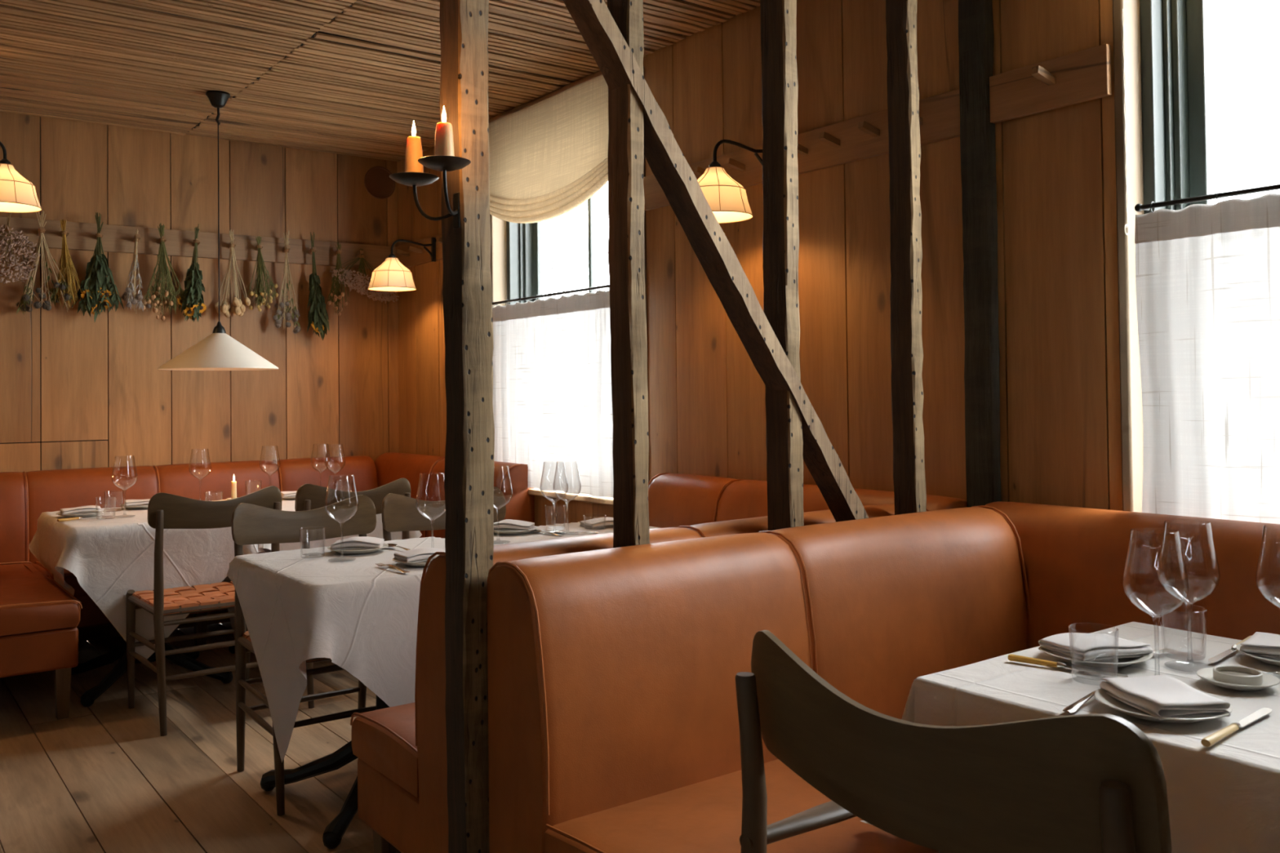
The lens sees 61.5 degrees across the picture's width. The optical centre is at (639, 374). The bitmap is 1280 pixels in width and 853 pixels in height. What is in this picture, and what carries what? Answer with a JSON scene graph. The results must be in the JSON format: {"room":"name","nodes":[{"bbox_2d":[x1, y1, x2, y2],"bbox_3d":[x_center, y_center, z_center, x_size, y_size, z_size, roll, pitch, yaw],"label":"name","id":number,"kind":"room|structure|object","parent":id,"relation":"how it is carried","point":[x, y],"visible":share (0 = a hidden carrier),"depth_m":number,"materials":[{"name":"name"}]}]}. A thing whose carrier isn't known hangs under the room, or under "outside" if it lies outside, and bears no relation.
{"room":"restaurant dining room","nodes":[
{"label":"restaurant dining room","id":0,"kind":"room"},
{"bbox_2d":[0,111,399,642],"bbox_3d":[-2.538,0.028,5.753,2.900,2.650,0.138,0,-1,-37],"label":"wall","id":1,"kind":"structure","parent":0,"point":[77,391],"depth_m":5.75,"materials":[{"name":"brown wood"}]},
{"bbox_2d":[0,216,395,268],"bbox_3d":[-2.545,-0.699,5.622,2.722,0.138,0.093,0,-1,-37],"label":"peg rail","id":2,"kind":"object","parent":1,"relation":"attached to","point":[80,236],"visible":0.82,"depth_m":5.75,"materials":[{"name":"brown wood"}]},
{"bbox_2d":[0,212,40,283],"bbox_3d":[-3.064,-0.614,5.199,0.287,0.355,0.104,0,-1,-35],"label":"bunch","id":3,"kind":"object","parent":2,"relation":"hanging from","point":[8,232],"visible":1,"depth_m":5.20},
{"bbox_2d":[16,210,73,314],"bbox_3d":[-2.924,-0.544,5.280,0.248,0.520,0.138,0,-1,-37],"label":"bunch","id":4,"kind":"object","parent":2,"relation":"hanging from","point":[27,298],"visible":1,"depth_m":5.28,"materials":[{"name":"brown plant"}]},
{"bbox_2d":[53,219,82,308],"bbox_3d":[-2.845,-0.547,5.345,0.100,0.446,0.104,-1,-1,16],"label":"bunch","id":5,"kind":"object","parent":2,"relation":"hanging from","point":[66,266],"visible":0.98,"depth_m":5.33,"materials":[{"name":"yellow plant"}]},
{"bbox_2d":[71,212,124,321],"bbox_3d":[-2.735,-0.536,5.430,0.239,0.564,0.130,0,-1,-37],"label":"bunch","id":6,"kind":"object","parent":2,"relation":"hanging from","point":[98,294],"visible":1,"depth_m":5.41,"materials":[{"name":"green plant"}]},
{"bbox_2d":[120,228,151,312],"bbox_3d":[-2.593,-0.530,5.543,0.146,0.438,0.111,0,-1,-37],"label":"bunch","id":7,"kind":"object","parent":2,"relation":"hanging from","point":[127,296],"visible":1,"depth_m":5.52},
{"bbox_2d":[142,223,186,320],"bbox_3d":[-2.483,-0.534,5.623,0.229,0.511,0.113,0,-1,-37],"label":"bunch","id":8,"kind":"object","parent":2,"relation":"hanging from","point":[169,295],"visible":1,"depth_m":5.61,"materials":[{"name":"green plant"}]},
{"bbox_2d":[177,223,206,322],"bbox_3d":[-2.378,-0.537,5.690,0.113,0.529,0.127,-2,-1,44],"label":"bunch","id":9,"kind":"object","parent":2,"relation":"hanging from","point":[193,286],"visible":1,"depth_m":5.68,"materials":[{"name":"green plant"}]},
{"bbox_2d":[214,229,250,317],"bbox_3d":[-2.204,-0.545,5.826,0.106,0.480,0.172,-1,-1,33],"label":"bunch","id":10,"kind":"object","parent":2,"relation":"hanging from","point":[239,308],"visible":0.97,"depth_m":5.82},
{"bbox_2d":[244,235,278,311],"bbox_3d":[-2.078,-0.550,5.919,0.115,0.418,0.159,-1,-1,32],"label":"bunch","id":11,"kind":"object","parent":2,"relation":"hanging from","point":[259,292],"visible":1,"depth_m":5.90,"materials":[{"name":"green plant"}]},
{"bbox_2d":[272,230,301,333],"bbox_3d":[-1.980,-0.511,6.004,0.162,0.576,0.103,0,-1,-37],"label":"bunch","id":12,"kind":"object","parent":2,"relation":"hanging from","point":[295,315],"visible":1,"depth_m":6.00,"materials":[{"name":"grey plant"}]},
{"bbox_2d":[306,231,328,340],"bbox_3d":[-1.832,-0.498,6.101,0.117,0.617,0.123,0,-1,-37],"label":"bunch","id":13,"kind":"object","parent":2,"relation":"hanging from","point":[317,316],"visible":1,"depth_m":6.08,"materials":[{"name":"green plant"}]},
{"bbox_2d":[326,242,349,315],"bbox_3d":[-1.742,-0.545,6.173,0.090,0.427,0.135,-1,-1,33],"label":"bunch","id":14,"kind":"object","parent":2,"relation":"hanging from","point":[336,297],"visible":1,"depth_m":6.17,"materials":[{"name":"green plant"}]},
{"bbox_2d":[329,248,399,303],"bbox_3d":[-1.607,-0.576,6.282,0.418,0.314,0.105,0,-1,-38],"label":"bunch","id":15,"kind":"object","parent":2,"relation":"hanging from","point":[346,273],"visible":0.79,"depth_m":6.25,"materials":[{"name":"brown plant"}]},
{"bbox_2d":[364,166,395,199],"bbox_3d":[-1.554,-1.144,6.425,0.196,0.196,0.008,0,-1,-37],"label":"round disc","id":16,"kind":"object","parent":1,"relation":"attached to","point":[378,183],"visible":0.95,"depth_m":6.42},
{"bbox_2d":[0,622,401,852],"bbox_3d":[-1.789,1.273,-0.444,8.873,0.081,10.679,0,-1,-37],"label":"floor","id":17,"kind":"structure","parent":0,"point":[102,778],"depth_m":3.56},
{"bbox_2d":[0,561,82,719],"bbox_3d":[-2.833,0.893,4.386,0.801,0.876,1.245,0,-1,-37],"label":"banquette","id":18,"kind":"object","parent":17,"relation":"on","point":[39,618],"visible":0.92,"depth_m":4.08,"materials":[{"name":"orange leather"}]},
{"bbox_2d":[0,563,80,635],"bbox_3d":[-2.752,0.927,4.446,0.595,0.109,1.245,0,-1,-37],"label":"seat cushion","id":19,"kind":"object","parent":18,"relation":"on","point":[31,604],"depth_m":4.10,"materials":[{"name":"orange leather"}]},
{"bbox_2d":[71,640,233,706],"bbox_3d":[-2.144,0.974,4.652,0.656,0.709,0.736,0,-1,-37],"label":"dining table","id":20,"kind":"object","parent":17,"relation":"on","point":[188,660],"visible":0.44,"depth_m":4.60,"materials":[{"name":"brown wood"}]},
{"bbox_2d":[29,506,265,659],"bbox_3d":[-2.142,0.910,4.652,0.801,0.614,0.874,0,-1,-37],"label":"tablecloth","id":21,"kind":"object","parent":20,"relation":"on","point":[108,558],"visible":0.59,"depth_m":4.29,"materials":[{"name":"fabric"}]},
{"bbox_2d":[55,510,106,517],"bbox_3d":[-2.368,0.593,4.553,0.188,0.017,0.188,-1,-1,12],"label":"plate","id":22,"kind":"object","parent":21,"relation":"on","point":[82,515],"visible":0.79,"depth_m":4.49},
{"bbox_2d":[60,505,102,515],"bbox_3d":[-2.368,0.577,4.554,0.150,0.026,0.121,0,-1,-32],"label":"napkin","id":23,"kind":"object","parent":22,"relation":"on","point":[90,508],"visible":0.98,"depth_m":4.53,"materials":[{"name":"fabric"}]},
{"bbox_2d":[57,515,104,521],"bbox_3d":[-2.303,0.593,4.433,0.017,0.013,0.205,-1,-1,28],"label":"table knife","id":24,"kind":"object","parent":21,"relation":"on","point":[77,517],"visible":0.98,"depth_m":4.39,"materials":[{"name":"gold metal"}]},
{"bbox_2d":[120,503,147,509],"bbox_3d":[-2.255,0.597,4.874,0.188,0.017,0.188,-2,-1,45],"label":"plate","id":25,"kind":"object","parent":21,"relation":"on","point":[144,506],"visible":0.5,"depth_m":4.80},
{"bbox_2d":[124,498,150,506],"bbox_3d":[-2.255,0.582,4.875,0.150,0.025,0.122,0,-1,-27],"label":"napkin","id":26,"kind":"object","parent":25,"relation":"on","point":[127,502],"visible":0.71,"depth_m":4.83,"materials":[{"name":"fabric"}]},
{"bbox_2d":[0,455,377,652],"bbox_3d":[-2.404,0.904,5.305,2.484,0.876,0.707,0,-1,-37],"label":"banquette","id":27,"kind":"object","parent":17,"relation":"on","point":[24,497],"visible":0.41,"depth_m":5.39,"materials":[{"name":"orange leather"}]},
{"bbox_2d":[23,563,86,595],"bbox_3d":[-2.220,0.936,5.315,1.410,0.109,0.500,0,-1,-37],"label":"seat cushion","id":28,"kind":"object","parent":27,"relation":"on","point":[69,578],"depth_m":4.79,"materials":[{"name":"orange leather"}]},
{"bbox_2d":[125,485,281,736],"bbox_3d":[-1.701,0.877,4.202,0.484,0.877,0.474,0,-1,-37],"label":"dining chair","id":29,"kind":"object","parent":17,"relation":"on","point":[165,510],"visible":0.7,"depth_m":4.01,"materials":[{"name":"brown wood"}]},
{"bbox_2d":[231,494,376,815],"bbox_3d":[-1.013,0.855,3.465,0.484,0.877,0.474,0,-1,-37],"label":"dining chair","id":30,"kind":"object","parent":17,"relation":"on","point":[251,524],"visible":0.38,"depth_m":3.52,"materials":[{"name":"brown wood"}]},
{"bbox_2d":[260,695,389,848],"bbox_3d":[-0.781,0.933,3.287,0.656,0.709,0.680,0,-1,-37],"label":"dining table","id":31,"kind":"object","parent":17,"relation":"on","point":[333,833],"visible":0.27,"depth_m":3.28,"materials":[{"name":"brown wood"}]},
{"bbox_2d":[226,537,444,763],"bbox_3d":[-0.785,0.882,3.364,0.860,0.635,0.972,0,-1,-37],"label":"tablecloth","id":32,"kind":"object","parent":31,"relation":"on","point":[360,615],"visible":0.51,"depth_m":2.93,"materials":[{"name":"fabric"}]},
{"bbox_2d":[299,527,325,558],"bbox_3d":[-1.008,0.518,3.308,0.078,0.088,0.078,0,-1,-29],"label":"tumbler","id":33,"kind":"object","parent":32,"relation":"on","point":[312,555],"visible":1,"depth_m":3.30,"materials":[{"name":"clear glass"}]},
{"bbox_2d":[327,542,388,554],"bbox_3d":[-0.897,0.555,3.421,0.188,0.017,0.188,0,-1,-29],"label":"plate","id":34,"kind":"object","parent":32,"relation":"on","point":[353,551],"visible":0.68,"depth_m":3.36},
{"bbox_2d":[330,536,384,551],"bbox_3d":[-0.897,0.535,3.422,0.150,0.035,0.121,-1,-1,-7],"label":"napkin","id":35,"kind":"object","parent":34,"relation":"on","point":[357,542],"visible":1,"depth_m":3.38,"materials":[{"name":"fabric"}]},
{"bbox_2d":[392,557,431,566],"bbox_3d":[-0.631,0.548,3.159,0.188,0.017,0.188,-1,-1,4],"label":"plate","id":36,"kind":"object","parent":32,"relation":"on","point":[419,563],"visible":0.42,"depth_m":3.09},
{"bbox_2d":[393,547,445,562],"bbox_3d":[-0.631,0.531,3.159,0.150,0.027,0.122,0,-1,-32],"label":"napkin","id":37,"kind":"object","parent":36,"relation":"on","point":[421,554],"visible":0.78,"depth_m":3.12,"materials":[{"name":"fabric"}]},
{"bbox_2d":[294,477,410,708],"bbox_3d":[-1.265,0.877,4.527,0.484,0.877,0.474,0,-1,-37],"label":"dining chair","id":38,"kind":"object","parent":17,"relation":"on","point":[308,496],"visible":0.19,"depth_m":4.29,"materials":[{"name":"brown wood"}]},
{"bbox_2d":[381,486,506,541],"bbox_3d":[-0.597,0.856,3.755,0.484,0.877,0.474,0,-1,-37],"label":"dining chair","id":39,"kind":"object","parent":17,"relation":"on","point":[399,513],"visible":0.26,"depth_m":3.85,"materials":[{"name":"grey wood"}]},
{"bbox_2d":[373,452,534,537],"bbox_3d":[-1.216,0.890,5.646,0.606,0.888,1.565,0,-1,-37],"label":"banquette","id":40,"kind":"object","parent":17,"relation":"on","point":[390,467],"visible":0.23,"depth_m":5.65,"materials":[{"name":"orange leather"}]},
{"bbox_2d":[439,0,494,852],"bbox_3d":[-0.342,-0.051,2.132,0.076,2.624,0.090,0,-1,-37],"label":"timber post","id":41,"kind":"object","parent":17,"relation":"on","point":[467,290],"visible":0.9,"depth_m":2.10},
{"bbox_2d":[389,155,471,229],"bbox_3d":[-0.401,-0.338,2.060,0.120,0.109,0.260,0,-1,-37],"label":"candle sconce","id":42,"kind":"object","parent":41,"relation":"attached to","point":[444,163],"visible":1,"depth_m":2.08,"materials":[{"name":"black metal"}]},
{"bbox_2d":[404,121,423,172],"bbox_3d":[-0.448,-0.441,2.129,0.037,0.124,0.037,0,-1,-37],"label":"candle","id":43,"kind":"object","parent":42,"relation":"on","point":[414,152],"visible":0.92,"depth_m":2.12,"materials":[{"name":"wax"}]},
{"bbox_2d":[434,106,454,155],"bbox_3d":[-0.362,-0.440,1.989,0.037,0.115,0.037,0,-1,-37],"label":"candle","id":44,"kind":"object","parent":42,"relation":"on","point":[444,141],"visible":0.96,"depth_m":1.98,"materials":[{"name":"wax"}]},
{"bbox_2d":[607,0,649,547],"bbox_3d":[-0.026,-0.051,2.366,0.053,2.624,0.087,0,-1,-37],"label":"timber post","id":45,"kind":"object","parent":17,"relation":"on","point":[626,201],"visible":0.71,"depth_m":2.34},
{"bbox_2d":[350,503,929,852],"bbox_3d":[0.066,0.821,2.837,1.497,0.896,0.589,0,-1,-37],"label":"bench","id":46,"kind":"object","parent":17,"relation":"on","point":[401,750],"visible":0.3,"depth_m":2.36,"materials":[{"name":"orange leather"}]},
{"bbox_2d":[351,702,418,798],"bbox_3d":[-0.049,0.867,2.876,1.360,0.109,0.382,0,-1,-37],"label":"seat cushion","id":47,"kind":"object","parent":46,"relation":"on","point":[384,743],"depth_m":2.47,"materials":[{"name":"orange leather"}]},
{"bbox_2d":[486,505,1030,852],"bbox_3d":[0.512,0.801,2.247,1.487,0.904,0.707,0,-1,-37],"label":"bench","id":48,"kind":"object","parent":17,"relation":"on","point":[613,718],"visible":0.75,"depth_m":2.11,"materials":[{"name":"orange leather"}]},
{"bbox_2d":[544,759,937,852],"bbox_3d":[0.419,0.847,2.047,1.100,0.109,0.495,0,-1,-37],"label":"seat cushion","id":49,"kind":"object","parent":48,"relation":"on","point":[700,811],"depth_m":1.92,"materials":[{"name":"orange leather"}]},
{"bbox_2d":[760,0,804,530],"bbox_3d":[0.352,-0.050,2.648,0.055,2.624,0.090,0,-1,-37],"label":"timber post","id":50,"kind":"object","parent":17,"relation":"on","point":[780,84],"visible":0.54,"depth_m":2.63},
{"bbox_2d":[648,472,967,528],"bbox_3d":[0.447,0.827,3.640,0.336,0.904,1.400,0,-1,-37],"label":"banquette","id":51,"kind":"object","parent":17,"relation":"on","point":[674,500],"visible":0.23,"depth_m":3.87,"materials":[{"name":"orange leather"}]},
{"bbox_2d":[885,0,926,515],"bbox_3d":[0.727,-0.049,2.923,0.052,2.624,0.083,0,-1,-37],"label":"timber post","id":52,"kind":"object","parent":17,"relation":"on","point":[903,90],"visible":0.57,"depth_m":2.91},
{"bbox_2d":[734,630,1171,852],"bbox_3d":[0.478,0.794,1.389,0.493,0.890,0.584,0,-1,-37],"label":"dining chair","id":53,"kind":"object","parent":17,"relation":"on","point":[1095,783],"visible":1,"depth_m":1.20,"materials":[{"name":"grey wood"}]},
{"bbox_2d":[958,0,1001,507],"bbox_3d":[0.999,-0.049,3.141,0.053,2.624,0.097,0,-1,-37],"label":"timber post","id":54,"kind":"object","parent":17,"relation":"on","point":[975,20],"visible":0.62,"depth_m":3.12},
{"bbox_2d":[984,501,1279,648],"bbox_3d":[1.869,0.772,1.516,0.591,0.904,3.500,0,-1,-37],"label":"banquette","id":55,"kind":"object","parent":17,"relation":"on","point":[1074,557],"visible":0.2,"depth_m":2.59,"materials":[{"name":"orange leather"}]},
{"bbox_3d":[-1.566,0.975,5.083,0.656,0.709,0.736,0,-1,-37],"label":"dining table","id":56,"kind":"object","parent":17,"relation":"on","visible":0},
{"bbox_2d":[214,497,422,639],"bbox_3d":[-1.565,0.908,5.081,0.801,0.612,0.882,0,-1,-37],"label":"tablecloth","id":57,"kind":"object","parent":56,"relation":"on","point":[286,504],"visible":0.06,"depth_m":4.82,"materials":[{"name":"fabric"}]},
{"bbox_2d":[281,497,295,499],"bbox_3d":[-1.664,0.597,5.224,0.188,0.017,0.188,0,-1,-12],"label":"plate","id":58,"kind":"object","parent":57,"relation":"on","point":[284,498],"visible":0.27,"depth_m":5.15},
{"bbox_2d":[280,490,297,497],"bbox_3d":[-1.664,0.581,5.225,0.150,0.026,0.122,0,-1,-27],"label":"napkin","id":59,"kind":"object","parent":58,"relation":"on","point":[284,494],"visible":0.42,"depth_m":5.17,"materials":[{"name":"fabric"}]},
{"bbox_3d":[-1.962,0.604,5.195,0.068,0.008,0.068,0,-1,-37],"label":"dish","id":60,"kind":"object","parent":57,"relation":"on","visible":0},
{"bbox_2d":[231,474,236,498],"bbox_3d":[-1.963,0.544,5.196,0.025,0.119,0.025,0,-1,-37],"label":"candle","id":61,"kind":"object","parent":60,"relation":"on","point":[233,491],"visible":0.88,"depth_m":5.19,"materials":[{"name":"beige wax"}]},
{"bbox_2d":[0,0,759,161],"bbox_3d":[-1.761,-1.416,-0.311,8.800,0.078,10.775,0,-1,-37],"label":"ceiling","id":62,"kind":"structure","parent":0,"point":[353,77],"depth_m":4.51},
{"bbox_2d":[157,90,278,370],"bbox_3d":[-1.943,-0.660,4.958,0.518,1.276,0.518,0,-1,-37],"label":"pendant lamp","id":63,"kind":"object","parent":62,"relation":"hanging from","point":[219,351],"visible":1,"depth_m":4.86,"materials":[{"name":"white metal"}]},
{"bbox_2d":[563,0,868,521],"bbox_3d":[0.251,-0.150,2.560,1.721,2.452,0.081,0,-1,-37],"label":"brace","id":64,"kind":"object","parent":62,"relation":"attached to","point":[611,53],"visible":0.61,"depth_m":2.48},
{"bbox_2d":[396,0,1122,526],"bbox_3d":[1.784,-0.086,2.241,0.138,2.650,10.660,0,-1,-37],"label":"wall","id":65,"kind":"structure","parent":0,"point":[1058,286],"depth_m":3.50,"materials":[{"name":"brown wood"}]},
{"bbox_2d":[367,237,435,291],"bbox_3d":[-1.302,-0.614,5.906,0.390,0.302,0.260,0,-1,-37],"label":"lamp","id":66,"kind":"object","parent":65,"relation":"attached to","point":[391,275],"visible":1,"depth_m":5.81,"materials":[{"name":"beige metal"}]},
{"bbox_2d":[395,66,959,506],"bbox_3d":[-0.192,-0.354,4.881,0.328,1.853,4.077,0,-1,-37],"label":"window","id":67,"kind":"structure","parent":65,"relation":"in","point":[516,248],"depth_m":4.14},
{"bbox_2d":[488,70,608,223],"bbox_3d":[-0.433,-1.010,4.983,0.085,0.599,1.305,0,-1,-37],"label":"roman shade","id":68,"kind":"object","parent":67,"relation":"attached to","point":[548,153],"visible":0.83,"depth_m":4.97,"materials":[{"name":"fabric"}]},
{"bbox_2d":[492,284,609,306],"bbox_3d":[-0.387,-0.365,4.994,0.056,0.029,1.247,0,-1,-37],"label":"curtain rod","id":69,"kind":"object","parent":67,"relation":"attached to","point":[606,286],"visible":0.62,"depth_m":4.98,"materials":[{"name":"black metal"}]},
{"bbox_2d":[492,289,613,497],"bbox_3d":[-0.395,0.093,4.976,0.034,0.902,1.247,0,-1,-37],"label":"cafe curtain","id":70,"kind":"object","parent":69,"relation":"hanging from","point":[553,397],"visible":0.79,"depth_m":4.97,"materials":[{"name":"fabric"}]},
{"bbox_2d":[697,139,762,223],"bbox_3d":[0.310,-0.689,3.742,0.390,0.302,0.260,0,-1,-37],"label":"lamp","id":71,"kind":"object","parent":65,"relation":"attached to","point":[726,198],"visible":0.74,"depth_m":3.63,"materials":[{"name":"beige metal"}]},
{"bbox_2d":[989,0,1212,512],"bbox_3d":[1.639,-0.420,2.412,0.340,1.853,1.852,0,-1,-37],"label":"window","id":72,"kind":"structure","parent":65,"relation":"in","point":[1166,49],"depth_m":2.85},
{"bbox_2d":[1134,183,1279,213],"bbox_3d":[1.692,-0.435,2.202,0.056,0.029,1.384,0,-1,-37],"label":"curtain rod","id":73,"kind":"object","parent":72,"relation":"attached to","point":[1138,207],"visible":1,"depth_m":2.60,"materials":[{"name":"black metal"}]},
{"bbox_2d":[1134,192,1279,524],"bbox_3d":[1.683,0.013,2.184,0.028,0.879,1.384,0,-1,-37],"label":"cafe curtain","id":74,"kind":"object","parent":73,"relation":"hanging from","point":[1207,277],"visible":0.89,"depth_m":2.60,"materials":[{"name":"fabric"}]},
{"bbox_3d":[-3.344,0.021,4.306,0.120,2.630,1.500,0,-1,-37],"label":"wall","id":75,"kind":"structure","parent":0,"visible":0},
{"bbox_2d":[0,141,42,213],"bbox_3d":[-2.722,-0.818,4.168,0.710,0.302,0.260,0,-1,-37],"label":"lamp","id":76,"kind":"object","parent":75,"relation":"attached to","point":[18,194],"visible":1,"depth_m":4.27,"materials":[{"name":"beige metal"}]},
{"label":"outside","id":77,"kind":"structure","parent":0,"visible":0},
{"bbox_3d":[14.360,2.003,16.877,36.800,0.100,70.000,0,-1,-37],"label":"ground","id":78,"kind":"structure","parent":77,"visible":0},
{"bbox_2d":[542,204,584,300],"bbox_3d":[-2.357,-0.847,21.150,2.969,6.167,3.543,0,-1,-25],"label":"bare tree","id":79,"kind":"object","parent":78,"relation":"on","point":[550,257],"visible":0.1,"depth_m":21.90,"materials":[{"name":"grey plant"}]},
{"bbox_2d":[542,190,609,296],"bbox_3d":[-1.405,-1.891,32.449,4.804,8.626,6.380,0,-1,-25],"label":"bare tree","id":80,"kind":"object","parent":78,"relation":"on","point":[561,288],"visible":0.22,"depth_m":33.71,"materials":[{"name":"grey plant"}]},
{"bbox_3d":[-0.203,0.934,3.717,0.656,0.709,0.680,0,-1,-37],"label":"dining table","id":81,"kind":"object","parent":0,"visible":0},
{"bbox_2d":[493,521,658,545],"bbox_3d":[-0.160,0.860,3.753,1.190,0.596,0.842,0,-1,-37],"label":"tablecloth","id":82,"kind":"object","parent":81,"relation":"on","point":[572,526],"visible":0.05,"depth_m":3.78,"materials":[{"name":"fabric"}]},
{"bbox_2d":[493,525,537,534],"bbox_3d":[-0.458,0.558,3.838,0.188,0.017,0.188,-1,-1,37],"label":"plate","id":83,"kind":"object","parent":82,"relation":"on","point":[499,532],"visible":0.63,"depth_m":3.77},
{"bbox_2d":[493,519,534,531],"bbox_3d":[-0.459,0.537,3.838,0.150,0.036,0.122,-1,-1,3],"label":"napkin","id":84,"kind":"object","parent":83,"relation":"on","point":[507,524],"visible":0.91,"depth_m":3.79,"materials":[{"name":"fabric"}]},
{"bbox_2d":[544,504,566,530],"bbox_3d":[-0.307,0.521,3.911,0.078,0.088,0.078,-1,-1,4],"label":"tumbler","id":85,"kind":"object","parent":82,"relation":"on","point":[552,528],"visible":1,"depth_m":3.91,"materials":[{"name":"clear glass"}]},
{"bbox_2d":[579,517,613,528],"bbox_3d":[-0.133,0.551,3.986,0.150,0.026,0.120,0,-1,-27],"label":"napkin","id":86,"kind":"object","parent":82,"relation":"on","point":[599,522],"visible":0.71,"depth_m":3.95,"materials":[{"name":"fabric"}]},
{"bbox_3d":[0.995,0.885,1.742,0.652,0.709,0.726,0,-1,-37],"label":"dining table","id":87,"kind":"object","parent":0,"visible":0},
{"bbox_2d":[861,622,1279,852],"bbox_3d":[0.993,0.678,1.746,0.858,0.327,0.911,0,-1,-37],"label":"tablecloth","id":88,"kind":"object","parent":87,"relation":"on","point":[1224,797],"visible":0.56,"depth_m":1.66,"materials":[{"name":"fabric"}]},
{"bbox_2d":[1008,654,1128,677],"bbox_3d":[0.746,0.512,1.881,0.205,0.013,0.016,-2,-1,41],"label":"table knife","id":89,"kind":"object","parent":88,"relation":"on","point":[1015,658],"visible":0.98,"depth_m":1.89,"materials":[{"name":"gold metal"}]},
{"bbox_2d":[1062,688,1098,712],"bbox_3d":[0.713,0.508,1.694,0.190,0.010,0.023,0,-1,-45],"label":"fork","id":90,"kind":"object","parent":88,"relation":"on","point":[1073,708],"visible":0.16,"depth_m":1.65,"materials":[{"name":"silver metal"}]},
{"bbox_2d":[1068,623,1118,679],"bbox_3d":[0.763,0.471,1.807,0.078,0.088,0.078,0,-1,-37],"label":"tumbler","id":91,"kind":"object","parent":88,"relation":"on","point":[1073,624],"visible":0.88,"depth_m":1.80,"materials":[{"name":"clear glass"}]},
{"bbox_2d":[1040,645,1152,667],"bbox_3d":[0.825,0.509,1.949,0.188,0.017,0.188,-1,-1,-4],"label":"plate","id":92,"kind":"object","parent":88,"relation":"on","point":[1122,662],"visible":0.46,"depth_m":1.90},
{"bbox_2d":[1038,632,1152,663],"bbox_3d":[0.825,0.492,1.949,0.150,0.029,0.122,0,-1,-22],"label":"napkin","id":93,"kind":"object","parent":92,"relation":"on","point":[1091,647],"visible":0.95,"depth_m":1.92,"materials":[{"name":"fabric"}]},
{"bbox_2d":[1122,528,1189,617],"bbox_3d":[0.855,0.386,1.781,0.100,0.254,0.100,0,-1,-37],"label":"wine glass","id":94,"kind":"object","parent":88,"relation":"on","point":[1131,529],"visible":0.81,"depth_m":1.77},
{"bbox_2d":[1094,688,1232,723],"bbox_3d":[0.793,0.504,1.633,0.188,0.017,0.188,0,-1,-37],"label":"plate","id":95,"kind":"object","parent":88,"relation":"on","point":[1100,695],"visible":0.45,"depth_m":1.59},
{"bbox_2d":[1099,675,1231,719],"bbox_3d":[0.792,0.488,1.633,0.121,0.026,0.150,-1,-1,-7],"label":"napkin","id":96,"kind":"object","parent":95,"relation":"on","point":[1158,695],"visible":1,"depth_m":1.60,"materials":[{"name":"fabric"}]},
{"bbox_2d":[1152,648,1176,653],"bbox_3d":[0.902,0.510,1.956,0.190,0.010,0.023,0,-1,-25],"label":"fork","id":97,"kind":"object","parent":88,"relation":"on","point":[1160,651],"visible":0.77,"depth_m":1.98,"materials":[{"name":"silver metal"}]},
{"bbox_2d":[1159,606,1207,657],"bbox_3d":[0.992,0.471,1.961,0.078,0.088,0.078,-1,-1,-4],"label":"tumbler","id":98,"kind":"object","parent":88,"relation":"on","point":[1159,606],"visible":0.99,"depth_m":1.97,"materials":[{"name":"clear glass"}]},
{"bbox_2d":[1156,520,1220,604],"bbox_3d":[0.964,0.387,1.889,0.100,0.254,0.100,-1,-1,13],"label":"wine glass","id":99,"kind":"object","parent":88,"relation":"on","point":[1166,520],"visible":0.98,"depth_m":1.88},
{"bbox_2d":[1208,635,1251,662],"bbox_3d":[1.096,0.510,1.989,0.240,0.013,0.016,0,-1,-45],"label":"table knife","id":100,"kind":"object","parent":88,"relation":"on","point":[1220,656],"visible":0.6,"depth_m":1.96,"materials":[{"name":"silver metal"}]},
{"bbox_2d":[1200,707,1271,746],"bbox_3d":[0.862,0.504,1.546,0.240,0.013,0.017,0,-1,-42],"label":"table knife","id":101,"kind":"object","parent":88,"relation":"on","point":[1210,740],"visible":1,"depth_m":1.52,"materials":[{"name":"silver metal"}]},
{"bbox_2d":[1196,666,1279,690],"bbox_3d":[0.985,0.505,1.770,0.120,0.014,0.120,0,-1,-37],"label":"saucer","id":102,"kind":"object","parent":88,"relation":"on","point":[1206,673],"visible":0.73,"depth_m":1.75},
{"bbox_2d":[1213,665,1262,685],"bbox_3d":[0.984,0.497,1.770,0.072,0.017,0.072,0,-1,-37],"label":"salt dish","id":103,"kind":"object","parent":102,"relation":"on","point":[1231,674],"visible":0.98,"depth_m":1.76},
{"bbox_2d":[1235,642,1279,666],"bbox_3d":[1.171,0.504,1.918,0.188,0.017,0.188,-1,-1,29],"label":"plate","id":104,"kind":"object","parent":88,"relation":"on","point":[1271,660],"visible":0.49,"depth_m":1.90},
{"bbox_2d":[1240,631,1279,657],"bbox_3d":[1.171,0.489,1.919,0.150,0.026,0.122,-2,-1,43],"label":"napkin","id":105,"kind":"object","parent":104,"relation":"on","point":[1260,644],"visible":1,"depth_m":1.92,"materials":[{"name":"fabric"}]},
{"bbox_2d":[1255,524,1279,608],"bbox_3d":[1.092,0.384,1.806,0.100,0.254,0.100,0,-1,-27],"label":"wine glass","id":106,"kind":"object","parent":88,"relation":"on","point":[1264,525],"visible":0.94,"depth_m":1.82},
{"bbox_3d":[1.639,-1.174,2.201,0.085,0.419,1.462,0,-1,-37],"label":"roman shade","id":107,"kind":"object","parent":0,"visible":0},
{"bbox_2d":[1121,8,1129,235],"bbox_3d":[1.254,-0.653,2.780,0.023,0.588,0.004,0,-1,-39],"label":"chain","id":108,"kind":"object","parent":107,"relation":"hanging from","point":[1126,224],"visible":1,"depth_m":2.78,"materials":[{"name":"white plastic"}]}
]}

